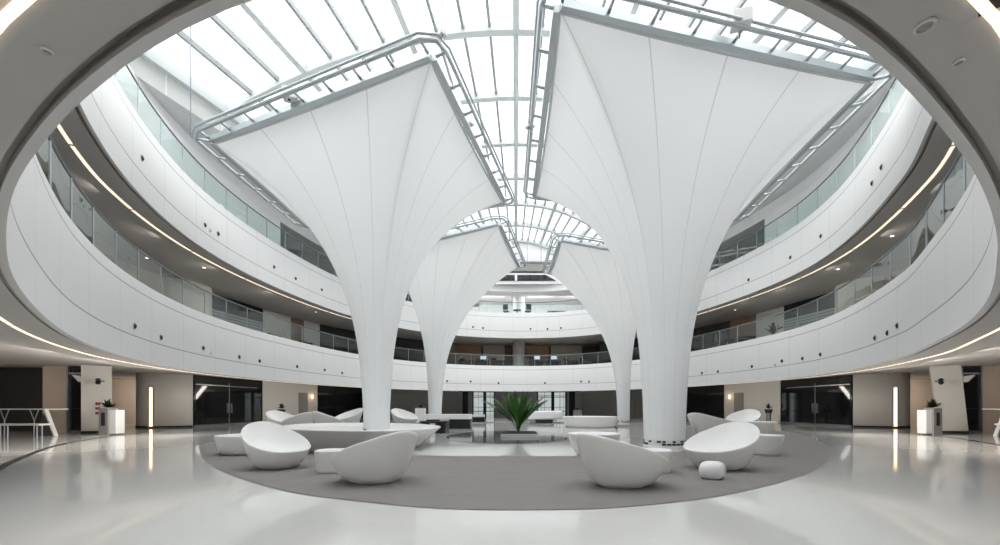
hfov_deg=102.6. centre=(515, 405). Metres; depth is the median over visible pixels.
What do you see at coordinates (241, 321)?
wall
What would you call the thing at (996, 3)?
strip light
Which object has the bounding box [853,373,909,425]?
wall
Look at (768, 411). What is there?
potted plant
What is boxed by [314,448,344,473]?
stool
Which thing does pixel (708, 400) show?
window
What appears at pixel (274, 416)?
lounge chair
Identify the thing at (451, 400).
wall
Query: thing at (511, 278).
window
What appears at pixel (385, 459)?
lounge chair
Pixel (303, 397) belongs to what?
door
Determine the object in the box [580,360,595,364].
desk
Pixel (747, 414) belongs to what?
lounge chair
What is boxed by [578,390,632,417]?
wall
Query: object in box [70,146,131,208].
recessed light
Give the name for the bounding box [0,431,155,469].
trim
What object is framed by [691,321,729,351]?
wall
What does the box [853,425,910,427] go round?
baseboard
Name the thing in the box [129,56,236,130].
wall
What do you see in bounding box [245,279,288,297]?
recessed light
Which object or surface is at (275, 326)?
wall
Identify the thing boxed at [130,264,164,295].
wall
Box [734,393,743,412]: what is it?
door
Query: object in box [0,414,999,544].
floor
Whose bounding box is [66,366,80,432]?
door
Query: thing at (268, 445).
lounge chair
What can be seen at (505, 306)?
office chair
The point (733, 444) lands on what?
lounge chair
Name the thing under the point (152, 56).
trim
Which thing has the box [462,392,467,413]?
door
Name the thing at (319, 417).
lounge chair
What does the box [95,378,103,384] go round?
security camera
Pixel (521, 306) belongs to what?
pillar
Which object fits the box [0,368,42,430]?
wall
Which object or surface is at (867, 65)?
window
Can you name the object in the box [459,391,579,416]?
wall
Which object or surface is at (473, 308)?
wall
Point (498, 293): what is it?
wall
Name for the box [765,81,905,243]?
glass railing
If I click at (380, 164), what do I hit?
canopy
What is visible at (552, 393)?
window
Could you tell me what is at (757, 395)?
wall
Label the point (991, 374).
wall
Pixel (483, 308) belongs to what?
wall
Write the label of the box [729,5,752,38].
floodlight
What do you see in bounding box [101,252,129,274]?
wall
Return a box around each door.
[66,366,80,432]
[193,375,261,426]
[299,393,307,413]
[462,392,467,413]
[569,392,574,415]
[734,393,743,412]
[780,375,852,426]
[961,366,982,432]
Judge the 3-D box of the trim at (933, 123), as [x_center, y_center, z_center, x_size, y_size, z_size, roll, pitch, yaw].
[0.268,-5.885,17.808,24.504,0.110,33.499,0,0,0]
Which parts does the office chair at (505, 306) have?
backrest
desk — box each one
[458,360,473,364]
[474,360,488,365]
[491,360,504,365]
[529,360,542,365]
[546,360,560,365]
[563,360,578,364]
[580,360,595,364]
[729,337,754,343]
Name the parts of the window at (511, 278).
pane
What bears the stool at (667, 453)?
on the carpet
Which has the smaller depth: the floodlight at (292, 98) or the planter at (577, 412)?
the floodlight at (292, 98)
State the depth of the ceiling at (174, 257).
14.45 m
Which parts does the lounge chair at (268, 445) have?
seat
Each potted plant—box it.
[277,403,285,411]
[763,404,772,420]
[766,323,781,334]
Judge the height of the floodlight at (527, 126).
0.281 m
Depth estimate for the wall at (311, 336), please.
28.16 m
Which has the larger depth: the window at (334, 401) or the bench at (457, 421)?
the window at (334, 401)
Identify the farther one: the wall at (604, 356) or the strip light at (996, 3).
the wall at (604, 356)
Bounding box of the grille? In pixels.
[916,21,933,31]
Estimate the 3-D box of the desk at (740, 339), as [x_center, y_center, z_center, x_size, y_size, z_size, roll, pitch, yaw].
[13.623,-3.750,24.111,1.200,0.740,0.700,0,0,0]
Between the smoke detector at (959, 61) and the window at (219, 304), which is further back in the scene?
the window at (219, 304)
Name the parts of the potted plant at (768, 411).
pot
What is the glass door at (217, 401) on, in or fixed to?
in the wall at (274, 393)
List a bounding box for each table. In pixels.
[0,409,68,435]
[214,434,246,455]
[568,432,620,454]
[982,409,999,435]
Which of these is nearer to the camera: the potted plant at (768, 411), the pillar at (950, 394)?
the pillar at (950, 394)
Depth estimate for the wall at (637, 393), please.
36.81 m
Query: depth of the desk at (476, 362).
36.67 m
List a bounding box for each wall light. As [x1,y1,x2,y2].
[148,387,154,426]
[892,387,898,426]
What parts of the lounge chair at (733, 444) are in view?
seat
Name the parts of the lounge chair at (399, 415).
seat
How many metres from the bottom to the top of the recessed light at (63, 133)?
0.007 m
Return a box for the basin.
[445,431,568,443]
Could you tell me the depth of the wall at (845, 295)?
18.61 m
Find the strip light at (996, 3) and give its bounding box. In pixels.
[978,0,999,16]
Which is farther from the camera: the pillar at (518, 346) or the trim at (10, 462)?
the pillar at (518, 346)
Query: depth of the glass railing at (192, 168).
15.62 m
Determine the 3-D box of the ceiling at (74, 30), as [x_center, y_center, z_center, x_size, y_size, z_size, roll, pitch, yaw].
[0.268,-1.485,17.735,58.105,0.430,67.245,0,0,0]
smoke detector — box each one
[40,46,53,55]
[953,57,965,65]
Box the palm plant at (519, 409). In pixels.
[483,391,548,431]
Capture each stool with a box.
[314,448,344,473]
[645,448,672,473]
[699,461,725,479]
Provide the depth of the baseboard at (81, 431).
16.13 m
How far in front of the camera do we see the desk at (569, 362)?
36.67 m
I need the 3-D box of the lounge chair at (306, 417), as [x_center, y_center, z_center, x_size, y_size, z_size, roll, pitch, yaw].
[-8.150,0.661,14.900,1.172,0.878,0.978,0,0,-5]
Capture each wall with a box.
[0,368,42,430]
[6,154,997,390]
[43,366,65,431]
[80,75,931,337]
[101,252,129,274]
[112,379,135,423]
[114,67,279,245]
[125,64,897,304]
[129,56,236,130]
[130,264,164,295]
[136,373,192,426]
[165,277,211,315]
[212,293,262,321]
[212,309,262,331]
[262,381,316,421]
[263,310,290,339]
[291,317,303,341]
[304,321,319,345]
[320,324,399,359]
[390,389,406,417]
[400,338,454,363]
[407,390,460,413]
[455,346,504,365]
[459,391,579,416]
[470,307,479,311]
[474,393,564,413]
[479,305,584,312]
[481,346,599,365]
[525,346,581,365]
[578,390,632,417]
[600,338,639,362]
[633,389,642,417]
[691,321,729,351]
[724,381,780,422]
[730,314,755,338]
[756,307,783,337]
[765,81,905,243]
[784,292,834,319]
[784,307,834,330]
[835,275,883,313]
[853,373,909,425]
[884,266,908,285]
[910,379,931,423]
[983,366,999,431]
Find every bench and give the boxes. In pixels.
[284,423,440,450]
[420,421,449,432]
[423,414,471,428]
[472,414,484,421]
[562,416,617,427]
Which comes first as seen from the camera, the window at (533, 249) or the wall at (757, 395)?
the wall at (757, 395)
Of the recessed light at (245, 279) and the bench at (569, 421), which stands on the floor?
the bench at (569, 421)
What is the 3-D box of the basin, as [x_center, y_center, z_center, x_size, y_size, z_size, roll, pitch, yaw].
[-0.236,1.091,14.600,4.600,0.011,6.100,0,0,0]
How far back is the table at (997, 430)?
14.78 m
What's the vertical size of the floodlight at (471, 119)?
0.281 m
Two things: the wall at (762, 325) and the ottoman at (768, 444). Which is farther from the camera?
the wall at (762, 325)
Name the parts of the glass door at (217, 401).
sill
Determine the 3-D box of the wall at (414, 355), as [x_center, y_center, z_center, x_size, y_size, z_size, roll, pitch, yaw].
[-7.925,-4.630,36.081,5.154,2.500,0.357,0,0,-32]
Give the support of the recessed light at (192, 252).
in the ceiling at (174, 257)
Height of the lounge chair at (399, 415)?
0.968 m
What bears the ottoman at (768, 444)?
on the carpet
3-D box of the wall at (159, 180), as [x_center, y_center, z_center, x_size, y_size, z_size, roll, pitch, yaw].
[0.269,-6.910,17.736,24.502,2.160,33.631,0,0,0]
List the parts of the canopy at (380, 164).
hanger rod, rail, rail, hanger rod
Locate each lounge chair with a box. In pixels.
[240,421,310,469]
[265,410,293,423]
[279,412,313,425]
[312,411,345,422]
[329,431,417,484]
[335,408,362,422]
[391,408,417,423]
[575,433,668,488]
[683,421,759,470]
[687,413,734,433]
[725,409,760,421]
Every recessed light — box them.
[0,0,35,34]
[0,317,12,325]
[11,326,68,348]
[57,124,71,143]
[68,349,127,362]
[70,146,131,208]
[131,210,190,250]
[192,252,244,278]
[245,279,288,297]
[753,278,800,296]
[801,250,852,277]
[853,209,902,248]
[902,146,954,207]
[905,349,956,362]
[956,328,999,348]
[967,0,999,36]
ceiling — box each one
[0,0,999,392]
[36,108,974,345]
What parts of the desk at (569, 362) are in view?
modesty panel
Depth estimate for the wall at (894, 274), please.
17.56 m
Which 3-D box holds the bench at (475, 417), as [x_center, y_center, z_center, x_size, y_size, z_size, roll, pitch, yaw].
[-2.531,0.840,27.200,0.840,0.520,0.500,0,0,0]
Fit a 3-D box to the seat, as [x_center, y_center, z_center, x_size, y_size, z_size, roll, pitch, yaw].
[-16.828,0.850,13.600,1.700,0.500,0.400,0,0,0]
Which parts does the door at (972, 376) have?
frame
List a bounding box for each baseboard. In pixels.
[81,431,98,432]
[135,425,191,427]
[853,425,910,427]
[942,431,968,432]
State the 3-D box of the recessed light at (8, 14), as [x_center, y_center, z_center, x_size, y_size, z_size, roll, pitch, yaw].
[-1.623,-1.265,1.384,3.205,0.008,0.224,0,0,22]
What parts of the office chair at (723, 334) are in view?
backrest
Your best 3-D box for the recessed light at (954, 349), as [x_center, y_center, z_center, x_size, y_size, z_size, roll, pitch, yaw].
[10.743,-1.279,10.378,0.149,0.008,3.223,0,0,30]
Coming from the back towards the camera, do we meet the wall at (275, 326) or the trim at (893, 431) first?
the wall at (275, 326)
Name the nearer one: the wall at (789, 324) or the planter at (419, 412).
the wall at (789, 324)
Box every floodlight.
[282,85,299,107]
[438,26,447,39]
[467,115,474,126]
[525,119,534,131]
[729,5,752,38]
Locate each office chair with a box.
[503,304,508,312]
[525,304,530,312]
[711,333,722,346]
[721,331,732,344]
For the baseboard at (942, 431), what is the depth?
16.17 m
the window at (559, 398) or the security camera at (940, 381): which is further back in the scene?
the window at (559, 398)
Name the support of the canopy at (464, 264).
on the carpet
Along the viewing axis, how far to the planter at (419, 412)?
26.67 m
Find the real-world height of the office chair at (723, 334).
1.037 m
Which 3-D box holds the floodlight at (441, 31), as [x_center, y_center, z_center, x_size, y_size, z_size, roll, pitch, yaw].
[-1.528,-7.774,8.366,0.115,0.173,0.160,0,0,44]
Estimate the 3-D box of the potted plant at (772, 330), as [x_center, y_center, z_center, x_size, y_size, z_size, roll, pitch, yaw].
[13.696,-3.920,21.232,0.796,1.079,0.880,0,0,-20]
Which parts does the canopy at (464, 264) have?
rail, rail, hanger rod, hanger rod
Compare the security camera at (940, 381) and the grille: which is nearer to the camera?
the grille
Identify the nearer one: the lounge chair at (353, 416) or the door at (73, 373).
the door at (73, 373)
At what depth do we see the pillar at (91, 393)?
16.16 m
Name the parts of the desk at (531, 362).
modesty panel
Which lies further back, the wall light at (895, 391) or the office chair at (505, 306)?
the office chair at (505, 306)
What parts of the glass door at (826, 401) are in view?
sill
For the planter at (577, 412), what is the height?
0.938 m
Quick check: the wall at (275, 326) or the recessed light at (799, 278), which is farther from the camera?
the wall at (275, 326)
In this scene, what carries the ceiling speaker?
attached to the ceiling at (74, 30)
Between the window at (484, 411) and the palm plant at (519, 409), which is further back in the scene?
the window at (484, 411)
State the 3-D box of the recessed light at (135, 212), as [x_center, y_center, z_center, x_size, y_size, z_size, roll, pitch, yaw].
[-11.927,-5.858,13.540,0.154,0.006,3.240,0,0,-15]
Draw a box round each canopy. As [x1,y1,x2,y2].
[190,0,516,429]
[408,61,527,413]
[523,0,893,450]
[542,232,635,424]
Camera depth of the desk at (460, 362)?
36.70 m
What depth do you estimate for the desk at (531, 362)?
36.70 m
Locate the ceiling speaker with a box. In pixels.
[913,17,936,34]
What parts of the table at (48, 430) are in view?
panel, frame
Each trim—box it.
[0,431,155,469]
[75,104,936,337]
[141,48,248,123]
[893,431,999,445]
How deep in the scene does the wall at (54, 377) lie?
16.63 m
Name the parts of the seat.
seat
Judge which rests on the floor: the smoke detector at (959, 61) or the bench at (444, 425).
the bench at (444, 425)
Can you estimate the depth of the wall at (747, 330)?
26.39 m
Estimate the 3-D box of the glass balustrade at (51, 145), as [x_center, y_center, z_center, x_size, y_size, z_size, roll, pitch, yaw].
[0.269,-3.895,17.736,24.390,0.949,33.520,0,0,0]
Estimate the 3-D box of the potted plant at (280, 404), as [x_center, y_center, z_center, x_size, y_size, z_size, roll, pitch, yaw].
[-13.978,0.453,23.812,0.617,1.294,0.452,0,0,26]
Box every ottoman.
[741,421,776,433]
[754,434,784,455]
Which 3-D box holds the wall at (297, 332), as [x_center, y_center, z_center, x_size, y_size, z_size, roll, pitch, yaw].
[-14.810,-4.630,26.998,0.157,2.500,1.067,0,0,17]
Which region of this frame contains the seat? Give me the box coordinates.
[0,423,52,437]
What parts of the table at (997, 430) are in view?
frame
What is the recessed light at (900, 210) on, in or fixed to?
in the ceiling at (174, 257)
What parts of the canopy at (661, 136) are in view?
rail, rail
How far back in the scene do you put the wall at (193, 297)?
18.79 m
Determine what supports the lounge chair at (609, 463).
on the carpet
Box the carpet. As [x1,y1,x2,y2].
[199,422,832,509]
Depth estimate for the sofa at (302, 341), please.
25.30 m
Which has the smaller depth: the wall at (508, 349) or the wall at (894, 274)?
the wall at (894, 274)
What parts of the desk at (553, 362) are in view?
modesty panel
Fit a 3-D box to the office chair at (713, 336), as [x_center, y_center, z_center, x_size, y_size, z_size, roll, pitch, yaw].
[12.371,-3.912,24.572,0.547,1.037,0.534,0,0,-2]
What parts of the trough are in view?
panel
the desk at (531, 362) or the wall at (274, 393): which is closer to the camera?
the wall at (274, 393)
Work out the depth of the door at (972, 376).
16.65 m
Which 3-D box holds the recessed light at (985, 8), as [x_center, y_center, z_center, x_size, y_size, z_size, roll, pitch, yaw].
[1.518,-1.265,1.393,3.205,0.008,0.257,0,0,-23]
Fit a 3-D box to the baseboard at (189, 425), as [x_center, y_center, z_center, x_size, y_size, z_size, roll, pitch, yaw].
[-18.451,1.055,20.862,2.782,0.090,1.938,0,0,36]
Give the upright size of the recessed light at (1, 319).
0.010 m
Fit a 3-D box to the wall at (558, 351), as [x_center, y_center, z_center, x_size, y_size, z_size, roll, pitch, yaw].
[3.650,-4.630,39.000,5.500,2.500,0.150,0,0,0]
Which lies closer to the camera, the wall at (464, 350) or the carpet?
the carpet
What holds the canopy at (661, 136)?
on the floor
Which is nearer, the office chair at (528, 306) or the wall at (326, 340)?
the wall at (326, 340)
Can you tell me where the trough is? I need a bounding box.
[501,431,538,436]
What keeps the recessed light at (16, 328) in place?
in the ceiling at (74, 30)
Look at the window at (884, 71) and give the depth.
13.07 m
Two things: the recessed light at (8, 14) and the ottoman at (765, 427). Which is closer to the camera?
the recessed light at (8, 14)
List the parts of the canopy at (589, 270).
rail, rail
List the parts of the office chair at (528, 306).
backrest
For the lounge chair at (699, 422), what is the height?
0.858 m
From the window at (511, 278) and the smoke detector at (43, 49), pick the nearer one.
the smoke detector at (43, 49)
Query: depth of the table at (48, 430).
14.79 m
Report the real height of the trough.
0.120 m
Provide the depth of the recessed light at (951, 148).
10.16 m
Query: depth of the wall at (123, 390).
24.52 m
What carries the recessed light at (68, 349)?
in the ceiling at (74, 30)
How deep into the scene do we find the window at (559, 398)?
57.92 m
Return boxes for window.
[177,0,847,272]
[317,385,362,418]
[472,392,494,416]
[496,273,561,283]
[509,242,553,284]
[537,392,566,415]
[686,385,723,418]
[855,60,879,70]
[856,65,888,101]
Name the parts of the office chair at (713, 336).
backrest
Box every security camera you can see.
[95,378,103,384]
[934,378,943,384]
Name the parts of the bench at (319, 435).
seat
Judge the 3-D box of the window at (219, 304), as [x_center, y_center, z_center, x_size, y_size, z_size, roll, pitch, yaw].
[-15.678,-5.485,22.190,0.209,0.810,4.145,0,0,7]
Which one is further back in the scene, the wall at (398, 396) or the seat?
the wall at (398, 396)
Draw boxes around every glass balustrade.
[47,135,965,365]
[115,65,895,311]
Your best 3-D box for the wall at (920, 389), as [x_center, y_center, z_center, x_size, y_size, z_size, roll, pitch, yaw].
[24.720,-0.285,24.600,7.000,2.770,0.150,0,0,0]
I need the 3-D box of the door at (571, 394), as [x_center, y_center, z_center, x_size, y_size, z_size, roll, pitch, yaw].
[5.544,-0.145,39.660,0.594,2.490,0.080,0,0,0]
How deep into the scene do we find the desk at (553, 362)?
36.70 m
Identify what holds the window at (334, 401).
in the wall at (398, 396)
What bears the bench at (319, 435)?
on the floor
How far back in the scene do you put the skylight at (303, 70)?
15.22 m
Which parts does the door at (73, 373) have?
frame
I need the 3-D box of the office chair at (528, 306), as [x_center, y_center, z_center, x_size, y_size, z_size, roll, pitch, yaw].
[1.048,-8.462,35.496,0.534,1.037,0.547,0,0,-14]
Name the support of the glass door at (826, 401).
in the wall at (757, 395)
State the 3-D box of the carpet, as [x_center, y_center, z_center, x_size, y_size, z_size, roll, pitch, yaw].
[0.555,1.094,16.209,21.962,0.001,23.981,0,0,0]
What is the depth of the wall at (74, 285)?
11.29 m
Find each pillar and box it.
[81,365,111,430]
[513,297,524,312]
[513,341,524,365]
[929,365,968,430]
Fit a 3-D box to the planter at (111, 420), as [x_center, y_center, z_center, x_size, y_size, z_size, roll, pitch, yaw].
[-15.634,0.386,15.409,0.801,1.428,0.730,0,0,0]
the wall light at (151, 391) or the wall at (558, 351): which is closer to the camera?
the wall light at (151, 391)
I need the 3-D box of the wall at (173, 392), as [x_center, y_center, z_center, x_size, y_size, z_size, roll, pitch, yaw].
[-18.447,-0.285,20.865,2.745,2.770,1.906,0,0,36]
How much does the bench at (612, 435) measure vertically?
0.480 m
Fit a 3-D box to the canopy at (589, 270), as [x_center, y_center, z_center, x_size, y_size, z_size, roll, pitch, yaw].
[4.731,-6.500,22.310,6.593,15.200,8.728,0,0,0]
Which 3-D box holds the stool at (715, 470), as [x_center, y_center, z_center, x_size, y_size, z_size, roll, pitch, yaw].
[2.970,0.968,6.050,0.383,0.265,0.367,0,0,24]
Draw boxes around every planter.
[99,398,124,434]
[415,405,425,421]
[573,408,581,415]
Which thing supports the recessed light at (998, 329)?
in the ceiling at (74, 30)
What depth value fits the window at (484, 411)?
39.54 m
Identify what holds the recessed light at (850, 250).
in the ceiling at (174, 257)

